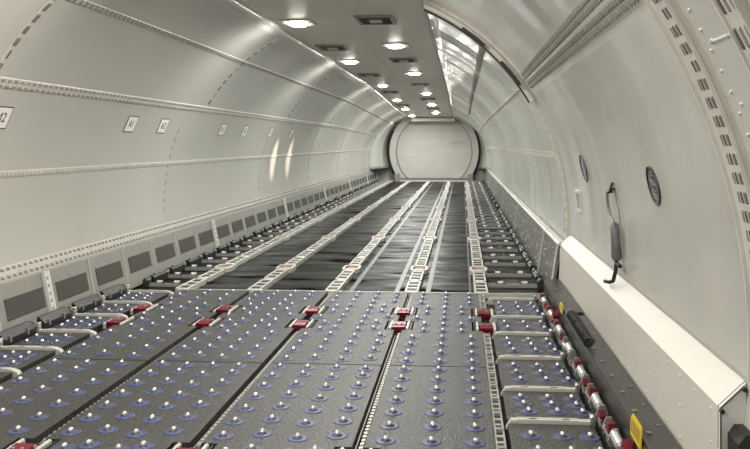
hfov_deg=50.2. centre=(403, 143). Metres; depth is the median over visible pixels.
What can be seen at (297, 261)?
tray
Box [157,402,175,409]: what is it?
ball caster
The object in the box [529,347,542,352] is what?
ball caster
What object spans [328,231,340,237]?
tray
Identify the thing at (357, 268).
lock
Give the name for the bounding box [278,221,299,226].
bar
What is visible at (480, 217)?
bar
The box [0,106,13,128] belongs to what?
placard
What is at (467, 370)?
ball caster
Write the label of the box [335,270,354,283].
tray
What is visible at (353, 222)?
tray
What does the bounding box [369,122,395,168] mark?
panel
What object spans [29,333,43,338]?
roller
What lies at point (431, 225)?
tray
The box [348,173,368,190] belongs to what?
panel
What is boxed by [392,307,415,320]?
lock
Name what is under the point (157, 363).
ball caster
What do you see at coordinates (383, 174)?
wall
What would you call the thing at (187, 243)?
vent grille
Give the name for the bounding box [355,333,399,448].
track
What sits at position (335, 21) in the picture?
ceiling
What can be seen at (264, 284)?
tray
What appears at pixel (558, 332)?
guide
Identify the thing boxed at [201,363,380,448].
panel
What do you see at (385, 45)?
ceiling light
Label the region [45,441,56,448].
metal bar
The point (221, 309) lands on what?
lock
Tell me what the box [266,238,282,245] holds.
tray
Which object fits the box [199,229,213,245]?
vent grille
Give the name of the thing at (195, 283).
tray
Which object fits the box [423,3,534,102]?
trim
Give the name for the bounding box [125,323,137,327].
roller
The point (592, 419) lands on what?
bar
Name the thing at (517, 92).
trim
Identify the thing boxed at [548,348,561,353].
ball caster
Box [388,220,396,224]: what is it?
tray
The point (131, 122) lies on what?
placard
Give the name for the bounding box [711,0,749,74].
trim
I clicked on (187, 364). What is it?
ball caster
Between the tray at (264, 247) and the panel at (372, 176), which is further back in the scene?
the panel at (372, 176)
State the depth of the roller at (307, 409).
4.49 m
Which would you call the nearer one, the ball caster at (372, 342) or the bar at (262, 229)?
the ball caster at (372, 342)
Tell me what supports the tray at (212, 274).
on the floor
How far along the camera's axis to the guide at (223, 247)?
11.33 m
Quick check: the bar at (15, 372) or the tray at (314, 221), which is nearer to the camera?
the bar at (15, 372)
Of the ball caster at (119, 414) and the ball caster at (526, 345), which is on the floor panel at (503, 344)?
the ball caster at (526, 345)
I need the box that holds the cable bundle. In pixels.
[566,310,595,346]
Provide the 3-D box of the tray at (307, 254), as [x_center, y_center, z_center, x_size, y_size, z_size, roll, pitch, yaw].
[-1.353,1.522,10.987,0.140,0.055,0.635,0,0,4]
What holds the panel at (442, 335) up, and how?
on the floor
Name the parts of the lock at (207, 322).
rail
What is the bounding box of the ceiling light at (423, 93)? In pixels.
[419,92,433,94]
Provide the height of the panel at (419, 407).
0.078 m
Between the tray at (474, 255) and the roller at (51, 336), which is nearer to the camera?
the roller at (51, 336)
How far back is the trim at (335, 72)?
15.16 m
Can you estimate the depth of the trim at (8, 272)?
8.77 m
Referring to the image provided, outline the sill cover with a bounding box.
[559,236,749,448]
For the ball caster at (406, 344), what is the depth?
5.96 m
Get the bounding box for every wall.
[0,0,406,289]
[375,123,485,180]
[427,0,749,448]
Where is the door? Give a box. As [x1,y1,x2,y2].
[534,12,749,379]
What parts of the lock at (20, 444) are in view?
rail, rail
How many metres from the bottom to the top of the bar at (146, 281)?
0.097 m
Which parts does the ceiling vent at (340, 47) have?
plate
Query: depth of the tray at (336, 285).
8.49 m
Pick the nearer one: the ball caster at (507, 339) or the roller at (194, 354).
the roller at (194, 354)
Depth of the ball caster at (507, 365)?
5.41 m
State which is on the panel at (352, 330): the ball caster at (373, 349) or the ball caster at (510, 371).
the ball caster at (373, 349)
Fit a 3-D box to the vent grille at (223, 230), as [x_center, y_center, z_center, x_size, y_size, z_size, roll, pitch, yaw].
[-2.679,1.294,11.868,0.038,0.167,0.570,0,0,4]
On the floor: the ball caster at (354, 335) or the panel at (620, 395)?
the panel at (620, 395)
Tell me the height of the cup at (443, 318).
0.029 m
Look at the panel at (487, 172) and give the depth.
29.76 m
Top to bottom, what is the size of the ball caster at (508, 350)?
0.029 m
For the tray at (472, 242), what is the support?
on the floor
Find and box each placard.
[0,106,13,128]
[123,116,138,131]
[156,118,169,132]
[217,124,226,135]
[241,125,248,135]
[267,128,273,136]
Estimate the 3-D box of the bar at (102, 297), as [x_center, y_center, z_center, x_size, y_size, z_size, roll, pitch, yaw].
[-2.634,1.482,7.571,0.530,0.135,0.100,0,0,4]
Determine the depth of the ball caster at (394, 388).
4.88 m
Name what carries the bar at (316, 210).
on the floor
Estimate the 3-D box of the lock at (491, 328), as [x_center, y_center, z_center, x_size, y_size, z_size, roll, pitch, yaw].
[0.672,1.510,6.569,0.196,0.080,0.290,0,0,4]
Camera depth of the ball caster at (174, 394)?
4.76 m
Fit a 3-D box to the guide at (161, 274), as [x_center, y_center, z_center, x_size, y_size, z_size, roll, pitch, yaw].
[-2.773,1.491,8.999,0.065,0.118,0.340,0,0,4]
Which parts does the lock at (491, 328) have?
rail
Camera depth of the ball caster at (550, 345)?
5.94 m
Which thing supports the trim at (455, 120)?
attached to the wall at (383, 174)
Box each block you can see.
[0,321,35,345]
[37,306,70,328]
[72,294,100,312]
[100,284,125,300]
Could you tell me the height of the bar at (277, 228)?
0.097 m
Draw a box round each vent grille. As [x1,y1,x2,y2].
[4,287,45,320]
[55,272,89,300]
[95,261,122,285]
[128,251,151,272]
[155,243,175,262]
[179,235,195,253]
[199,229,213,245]
[216,224,229,238]
[231,219,243,232]
[245,215,255,227]
[257,211,266,222]
[267,208,276,218]
[277,205,284,214]
[286,202,293,211]
[294,199,300,208]
[301,197,307,205]
[308,195,313,203]
[314,193,319,200]
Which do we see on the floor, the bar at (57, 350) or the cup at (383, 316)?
the bar at (57, 350)
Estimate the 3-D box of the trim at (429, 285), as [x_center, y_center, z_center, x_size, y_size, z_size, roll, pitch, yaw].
[1.129,1.548,20.472,0.050,0.004,24.800,0,0,4]
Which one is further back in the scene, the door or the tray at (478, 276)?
the tray at (478, 276)
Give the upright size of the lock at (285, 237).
0.056 m
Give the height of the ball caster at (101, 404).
0.029 m
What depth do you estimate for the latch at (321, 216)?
16.52 m
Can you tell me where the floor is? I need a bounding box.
[96,181,604,448]
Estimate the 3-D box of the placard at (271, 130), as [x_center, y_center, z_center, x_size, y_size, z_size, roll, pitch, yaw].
[-2.417,-0.209,14.463,0.078,0.170,0.250,0,0,4]
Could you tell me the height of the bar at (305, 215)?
0.097 m
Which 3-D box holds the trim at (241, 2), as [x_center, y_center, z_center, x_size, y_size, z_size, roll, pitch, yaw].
[-1.145,-1.253,15.323,0.070,0.434,36.400,0,0,4]
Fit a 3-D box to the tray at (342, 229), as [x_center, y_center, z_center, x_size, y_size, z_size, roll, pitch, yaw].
[-1.127,1.522,14.108,0.140,0.055,0.635,0,0,4]
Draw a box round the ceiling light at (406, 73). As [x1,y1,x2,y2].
[404,72,423,74]
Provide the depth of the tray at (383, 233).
13.43 m
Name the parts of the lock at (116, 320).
rail, rail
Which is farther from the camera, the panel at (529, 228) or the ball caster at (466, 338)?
the panel at (529, 228)
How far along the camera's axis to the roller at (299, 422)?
4.28 m
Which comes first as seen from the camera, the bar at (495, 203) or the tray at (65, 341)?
the tray at (65, 341)
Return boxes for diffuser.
[288,22,306,26]
[344,61,355,63]
[388,45,402,48]
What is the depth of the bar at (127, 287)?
8.11 m
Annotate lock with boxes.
[7,438,56,448]
[100,316,136,329]
[128,303,160,315]
[171,443,213,448]
[191,317,222,329]
[212,305,240,316]
[214,264,235,271]
[274,235,289,240]
[276,264,295,272]
[287,319,315,332]
[300,306,326,318]
[321,235,335,240]
[342,265,360,273]
[372,236,385,241]
[386,320,412,334]
[389,218,400,221]
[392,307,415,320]
[410,266,427,274]
[423,236,436,241]
[468,237,480,242]
[469,266,486,274]
[473,308,494,321]
[474,322,498,336]
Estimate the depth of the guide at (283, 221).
15.21 m
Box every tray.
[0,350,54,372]
[0,372,11,383]
[10,332,89,350]
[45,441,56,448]
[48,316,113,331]
[84,303,139,315]
[113,292,168,303]
[175,278,205,292]
[197,269,224,281]
[225,256,247,266]
[240,249,260,259]
[247,279,273,289]
[254,243,272,252]
[264,269,286,282]
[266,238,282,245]
[282,231,296,237]
[285,257,304,266]
[290,227,304,232]
[296,250,313,259]
[298,223,311,228]
[306,219,317,224]
[306,244,322,252]
[315,238,329,246]
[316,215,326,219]
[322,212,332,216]
[325,280,345,290]
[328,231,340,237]
[334,227,345,233]
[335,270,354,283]
[340,223,351,229]
[346,220,356,225]
[349,257,365,266]
[356,250,371,260]
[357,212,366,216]
[363,244,376,252]
[369,239,380,246]
[376,231,387,235]
[380,227,390,233]
[384,223,394,229]
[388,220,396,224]
[404,281,420,291]
[409,271,423,284]
[415,258,427,265]
[418,251,429,260]
[420,245,431,253]
[423,239,433,246]
[426,232,435,235]
[428,228,436,232]
[429,224,437,228]
[431,220,438,225]
[469,224,476,227]
[469,228,477,232]
[469,232,477,236]
[470,240,479,247]
[471,245,480,251]
[471,251,481,260]
[472,259,483,265]
[473,271,485,284]
[474,282,487,292]
[493,300,542,315]
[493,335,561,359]
[497,319,550,331]
[497,359,576,391]
[502,391,591,423]
[508,423,603,448]
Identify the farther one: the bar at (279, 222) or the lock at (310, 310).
the bar at (279, 222)
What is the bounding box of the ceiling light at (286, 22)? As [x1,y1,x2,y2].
[278,19,316,26]
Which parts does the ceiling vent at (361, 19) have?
plate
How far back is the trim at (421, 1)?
11.56 m
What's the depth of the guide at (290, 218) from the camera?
15.88 m
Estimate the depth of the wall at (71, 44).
8.43 m
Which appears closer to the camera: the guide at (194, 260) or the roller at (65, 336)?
the roller at (65, 336)
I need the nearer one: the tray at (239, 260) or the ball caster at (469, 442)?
the ball caster at (469, 442)
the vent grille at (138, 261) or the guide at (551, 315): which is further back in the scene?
the vent grille at (138, 261)
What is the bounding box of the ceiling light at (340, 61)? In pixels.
[337,60,361,63]
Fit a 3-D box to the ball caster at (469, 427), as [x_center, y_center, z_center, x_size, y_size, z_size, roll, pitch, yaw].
[0.374,1.486,4.221,0.104,0.029,0.103,0,0,4]
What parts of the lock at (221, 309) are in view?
rail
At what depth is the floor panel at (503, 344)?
5.95 m
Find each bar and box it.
[0,338,62,355]
[0,367,21,377]
[30,321,96,336]
[67,306,127,317]
[97,294,152,305]
[122,283,173,295]
[143,276,183,286]
[164,269,199,277]
[181,261,213,270]
[197,254,229,262]
[212,248,241,256]
[226,243,253,249]
[239,237,265,243]
[250,233,273,239]
[260,228,285,234]
[269,225,291,230]
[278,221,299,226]
[286,218,305,223]
[293,215,311,219]
[300,212,318,216]
[306,209,323,213]
[312,207,329,211]
[316,205,333,208]
[326,201,343,204]
[471,191,487,193]
[472,194,489,196]
[473,198,494,201]
[473,200,493,203]
[473,202,496,205]
[474,205,495,207]
[474,206,499,209]
[475,209,498,212]
[475,211,500,215]
[476,214,502,218]
[477,217,503,221]
[477,220,505,225]
[478,223,508,228]
[479,229,510,234]
[481,233,514,239]
[481,238,518,244]
[482,244,521,251]
[483,251,525,259]
[484,258,530,266]
[486,268,535,277]
[486,295,536,304]
[488,278,543,287]
[489,313,544,322]
[492,329,552,338]
[496,352,564,363]
[500,382,579,395]
[505,414,595,429]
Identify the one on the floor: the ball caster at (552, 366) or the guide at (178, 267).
the guide at (178, 267)
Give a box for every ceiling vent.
[314,44,349,50]
[353,15,396,24]
[357,73,380,76]
[381,91,398,92]
[389,58,416,62]
[411,83,429,85]
[420,98,435,99]
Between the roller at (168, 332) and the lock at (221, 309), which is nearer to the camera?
the roller at (168, 332)
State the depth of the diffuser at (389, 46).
11.61 m
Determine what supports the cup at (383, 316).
on the panel at (352, 330)
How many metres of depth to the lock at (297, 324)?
6.61 m
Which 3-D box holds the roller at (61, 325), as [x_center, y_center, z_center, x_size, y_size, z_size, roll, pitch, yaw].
[-2.822,1.491,6.592,0.104,0.029,0.103,0,0,4]
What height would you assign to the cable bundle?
0.074 m
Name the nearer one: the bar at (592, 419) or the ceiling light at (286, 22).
the bar at (592, 419)
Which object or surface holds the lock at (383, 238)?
on the floor
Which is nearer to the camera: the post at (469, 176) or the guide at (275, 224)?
the guide at (275, 224)
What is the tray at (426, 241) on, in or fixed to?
on the floor
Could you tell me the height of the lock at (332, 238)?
0.056 m
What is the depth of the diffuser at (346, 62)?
13.84 m
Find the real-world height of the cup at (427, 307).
0.029 m
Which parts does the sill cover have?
panel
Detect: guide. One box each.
[150,270,165,282]
[167,263,182,273]
[185,256,198,266]
[202,250,213,259]
[216,244,226,252]
[229,238,239,246]
[243,233,250,241]
[252,229,260,236]
[263,225,270,231]
[271,222,278,228]
[281,218,286,224]
[288,215,293,221]
[515,239,521,248]
[519,246,525,255]
[523,253,529,262]
[527,261,534,273]
[533,270,540,283]
[538,293,548,312]
[544,305,557,328]
[552,319,565,350]
[560,336,576,374]
[571,357,590,402]
[584,383,607,436]
[601,416,632,448]
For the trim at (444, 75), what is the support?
attached to the wall at (519, 29)
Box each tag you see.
[559,302,562,313]
[630,414,641,448]
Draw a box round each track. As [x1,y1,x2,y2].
[39,330,197,444]
[193,331,297,448]
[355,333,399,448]
[405,295,412,307]
[479,295,485,308]
[483,333,506,448]
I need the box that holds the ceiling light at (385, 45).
[381,43,408,48]
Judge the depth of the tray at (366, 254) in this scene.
10.85 m
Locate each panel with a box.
[0,270,56,331]
[0,358,146,448]
[44,220,218,308]
[46,361,261,448]
[50,288,248,365]
[156,289,327,368]
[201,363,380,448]
[212,198,288,244]
[271,290,407,371]
[285,186,326,215]
[325,178,351,200]
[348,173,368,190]
[364,365,495,448]
[367,170,377,182]
[390,292,486,367]
[484,169,491,186]
[488,173,496,195]
[493,178,506,208]
[501,187,520,229]
[514,201,549,271]
[539,228,562,280]
[544,279,680,448]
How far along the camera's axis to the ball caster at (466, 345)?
5.92 m
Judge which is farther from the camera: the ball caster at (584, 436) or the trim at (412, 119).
the trim at (412, 119)
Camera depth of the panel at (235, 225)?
13.31 m
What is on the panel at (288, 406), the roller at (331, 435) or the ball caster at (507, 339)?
the roller at (331, 435)
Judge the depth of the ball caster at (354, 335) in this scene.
6.22 m
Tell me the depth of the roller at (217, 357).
5.60 m
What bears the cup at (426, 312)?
on the panel at (442, 335)
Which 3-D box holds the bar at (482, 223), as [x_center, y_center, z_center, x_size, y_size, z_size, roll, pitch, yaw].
[1.686,1.502,15.218,0.590,0.097,0.140,0,0,4]
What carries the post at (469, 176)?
on the floor
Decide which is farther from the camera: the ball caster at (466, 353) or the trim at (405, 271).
the trim at (405, 271)
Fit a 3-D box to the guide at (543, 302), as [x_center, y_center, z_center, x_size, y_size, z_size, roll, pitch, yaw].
[1.288,1.472,7.336,0.069,0.155,0.520,0,0,4]
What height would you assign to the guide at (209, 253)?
0.118 m
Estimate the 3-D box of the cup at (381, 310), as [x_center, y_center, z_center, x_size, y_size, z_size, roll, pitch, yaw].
[-0.198,1.486,7.158,0.104,0.029,0.103,0,0,4]
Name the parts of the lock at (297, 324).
rail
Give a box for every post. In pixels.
[394,173,399,181]
[467,174,472,181]
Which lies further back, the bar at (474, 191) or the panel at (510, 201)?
the bar at (474, 191)
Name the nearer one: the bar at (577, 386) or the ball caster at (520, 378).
the bar at (577, 386)
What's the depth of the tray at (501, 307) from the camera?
7.31 m
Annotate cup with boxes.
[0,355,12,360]
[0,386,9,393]
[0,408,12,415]
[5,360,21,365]
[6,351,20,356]
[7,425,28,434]
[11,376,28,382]
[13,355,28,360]
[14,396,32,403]
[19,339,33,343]
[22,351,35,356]
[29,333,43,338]
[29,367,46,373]
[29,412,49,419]
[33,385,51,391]
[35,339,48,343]
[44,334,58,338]
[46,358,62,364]
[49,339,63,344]
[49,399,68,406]
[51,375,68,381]
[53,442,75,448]
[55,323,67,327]
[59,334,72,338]
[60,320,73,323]
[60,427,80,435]
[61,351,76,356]
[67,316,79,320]
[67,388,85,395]
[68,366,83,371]
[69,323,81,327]
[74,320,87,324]
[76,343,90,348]
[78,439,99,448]
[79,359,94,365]
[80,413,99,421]
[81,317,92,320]
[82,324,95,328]
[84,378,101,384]
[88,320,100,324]
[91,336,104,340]
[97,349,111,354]
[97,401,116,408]
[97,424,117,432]
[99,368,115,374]
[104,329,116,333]
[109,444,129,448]
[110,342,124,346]
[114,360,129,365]
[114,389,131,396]
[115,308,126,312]
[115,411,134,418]
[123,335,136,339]
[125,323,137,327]
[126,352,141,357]
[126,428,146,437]
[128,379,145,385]
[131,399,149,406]
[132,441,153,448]
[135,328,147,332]
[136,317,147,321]
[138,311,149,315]
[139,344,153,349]
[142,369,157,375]
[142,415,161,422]
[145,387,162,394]
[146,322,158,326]
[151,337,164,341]
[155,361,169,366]
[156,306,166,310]
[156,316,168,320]
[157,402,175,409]
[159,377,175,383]
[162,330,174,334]
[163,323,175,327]
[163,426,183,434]
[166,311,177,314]
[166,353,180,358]
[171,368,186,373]
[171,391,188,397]
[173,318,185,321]
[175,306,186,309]
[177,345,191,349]
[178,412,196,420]
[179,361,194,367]
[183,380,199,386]
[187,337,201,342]
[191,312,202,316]
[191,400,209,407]
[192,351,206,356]
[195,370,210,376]
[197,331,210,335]
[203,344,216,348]
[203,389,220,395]
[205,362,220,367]
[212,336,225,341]
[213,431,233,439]
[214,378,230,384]
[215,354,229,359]
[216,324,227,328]
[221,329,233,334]
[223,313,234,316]
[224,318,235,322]
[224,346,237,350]
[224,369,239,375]
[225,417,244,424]
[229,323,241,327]
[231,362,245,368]
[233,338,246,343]
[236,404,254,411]
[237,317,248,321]
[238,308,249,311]
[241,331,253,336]
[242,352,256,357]
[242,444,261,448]
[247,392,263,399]
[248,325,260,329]
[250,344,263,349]
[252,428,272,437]
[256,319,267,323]
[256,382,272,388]
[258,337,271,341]
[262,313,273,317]
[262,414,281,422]
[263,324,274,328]
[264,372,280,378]
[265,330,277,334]
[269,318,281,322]
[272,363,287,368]
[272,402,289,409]
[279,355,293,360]
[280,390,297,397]
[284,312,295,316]
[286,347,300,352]
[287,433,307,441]
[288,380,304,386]
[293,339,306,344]
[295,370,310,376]
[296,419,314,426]
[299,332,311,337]
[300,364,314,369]
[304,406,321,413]
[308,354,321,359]
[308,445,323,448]
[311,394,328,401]
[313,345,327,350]
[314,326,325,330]
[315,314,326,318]
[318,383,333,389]
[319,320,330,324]
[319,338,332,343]
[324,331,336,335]
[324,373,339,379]
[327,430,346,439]
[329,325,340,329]
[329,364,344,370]
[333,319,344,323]
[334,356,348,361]
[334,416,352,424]
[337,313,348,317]
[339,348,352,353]
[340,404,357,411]
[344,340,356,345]
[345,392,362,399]
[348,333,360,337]
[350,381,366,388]
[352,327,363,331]
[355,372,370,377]
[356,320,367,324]
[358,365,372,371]
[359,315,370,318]
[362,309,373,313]
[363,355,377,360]
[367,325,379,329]
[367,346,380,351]
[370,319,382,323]
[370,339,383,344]
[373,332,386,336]
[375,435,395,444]
[376,309,387,312]
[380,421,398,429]
[382,314,393,317]
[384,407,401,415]
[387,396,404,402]
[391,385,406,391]
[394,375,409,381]
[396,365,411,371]
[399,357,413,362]
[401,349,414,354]
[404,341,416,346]
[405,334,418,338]
[411,316,422,319]
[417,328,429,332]
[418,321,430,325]
[421,310,432,314]
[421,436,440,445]
[422,305,433,309]
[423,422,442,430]
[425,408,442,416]
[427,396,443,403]
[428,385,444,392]
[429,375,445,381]
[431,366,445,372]
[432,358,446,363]
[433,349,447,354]
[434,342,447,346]
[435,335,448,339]
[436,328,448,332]
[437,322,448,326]
[438,316,449,320]
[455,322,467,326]
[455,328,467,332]
[464,316,475,320]
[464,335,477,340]
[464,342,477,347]
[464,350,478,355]
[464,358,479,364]
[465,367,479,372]
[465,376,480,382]
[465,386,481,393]
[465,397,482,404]
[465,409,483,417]
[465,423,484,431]
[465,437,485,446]
[498,309,509,313]
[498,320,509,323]
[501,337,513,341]
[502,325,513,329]
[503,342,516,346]
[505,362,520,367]
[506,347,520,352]
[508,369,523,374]
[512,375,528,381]
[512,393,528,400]
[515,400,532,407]
[516,310,527,313]
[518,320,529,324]
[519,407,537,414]
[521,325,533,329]
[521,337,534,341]
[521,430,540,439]
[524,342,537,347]
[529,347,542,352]
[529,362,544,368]
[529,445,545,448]
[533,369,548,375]
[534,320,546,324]
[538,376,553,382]
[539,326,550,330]
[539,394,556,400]
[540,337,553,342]
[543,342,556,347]
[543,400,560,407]
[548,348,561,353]
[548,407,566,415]
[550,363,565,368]
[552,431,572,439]
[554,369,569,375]
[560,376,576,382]
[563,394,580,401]
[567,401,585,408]
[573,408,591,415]
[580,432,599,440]
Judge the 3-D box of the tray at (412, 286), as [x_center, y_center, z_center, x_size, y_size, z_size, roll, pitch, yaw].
[0.096,1.522,8.435,0.140,0.055,0.635,0,0,4]
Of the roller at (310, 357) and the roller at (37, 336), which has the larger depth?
the roller at (37, 336)
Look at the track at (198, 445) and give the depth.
4.80 m
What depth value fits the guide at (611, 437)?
3.95 m
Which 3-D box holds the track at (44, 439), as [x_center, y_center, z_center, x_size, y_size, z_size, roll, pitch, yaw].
[-1.765,1.532,5.327,0.046,0.036,2.490,0,0,4]
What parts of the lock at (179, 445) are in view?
rail, rail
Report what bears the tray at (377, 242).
on the floor
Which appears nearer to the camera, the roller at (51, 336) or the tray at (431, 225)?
the roller at (51, 336)
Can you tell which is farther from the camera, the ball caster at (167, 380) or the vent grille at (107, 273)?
the vent grille at (107, 273)
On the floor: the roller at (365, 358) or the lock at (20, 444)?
the lock at (20, 444)
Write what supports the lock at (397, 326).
on the floor
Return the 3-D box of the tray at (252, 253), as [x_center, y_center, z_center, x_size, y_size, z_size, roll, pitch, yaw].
[-2.111,1.522,11.042,0.140,0.055,0.635,0,0,4]
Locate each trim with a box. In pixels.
[0,0,55,68]
[0,77,377,135]
[0,149,369,177]
[0,169,373,282]
[69,0,389,123]
[163,112,186,211]
[184,289,539,298]
[207,39,277,105]
[235,0,407,118]
[251,262,467,264]
[287,72,335,117]
[329,90,364,123]
[349,182,433,290]
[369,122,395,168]
[387,131,480,176]
[389,118,478,177]
[391,178,476,181]
[394,182,445,291]
[396,120,471,177]
[411,118,454,121]
[420,0,452,117]
[423,0,570,235]
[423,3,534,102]
[426,182,453,291]
[438,49,533,200]
[444,75,513,185]
[448,91,501,161]
[464,184,470,292]
[468,46,485,114]
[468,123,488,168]
[477,88,520,132]
[487,146,555,159]
[520,0,642,88]
[642,0,749,377]
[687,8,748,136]
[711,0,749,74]
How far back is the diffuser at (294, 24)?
9.43 m
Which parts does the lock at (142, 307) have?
rail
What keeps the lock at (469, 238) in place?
on the floor
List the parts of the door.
sight frame, pane, hooked rod, crank handle, pane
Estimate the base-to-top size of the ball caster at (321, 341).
0.029 m
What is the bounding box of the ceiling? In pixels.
[242,0,451,117]
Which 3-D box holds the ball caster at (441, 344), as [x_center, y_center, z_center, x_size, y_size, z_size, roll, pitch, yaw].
[0.276,1.486,5.951,0.104,0.029,0.103,0,0,4]
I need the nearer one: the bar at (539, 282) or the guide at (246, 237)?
the bar at (539, 282)
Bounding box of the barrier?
[397,121,470,177]
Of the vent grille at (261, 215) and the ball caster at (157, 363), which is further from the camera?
the vent grille at (261, 215)
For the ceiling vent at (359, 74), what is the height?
0.031 m
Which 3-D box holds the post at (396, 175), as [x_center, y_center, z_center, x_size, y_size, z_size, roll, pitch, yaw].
[-0.283,1.380,32.857,0.240,0.340,0.240,0,0,4]

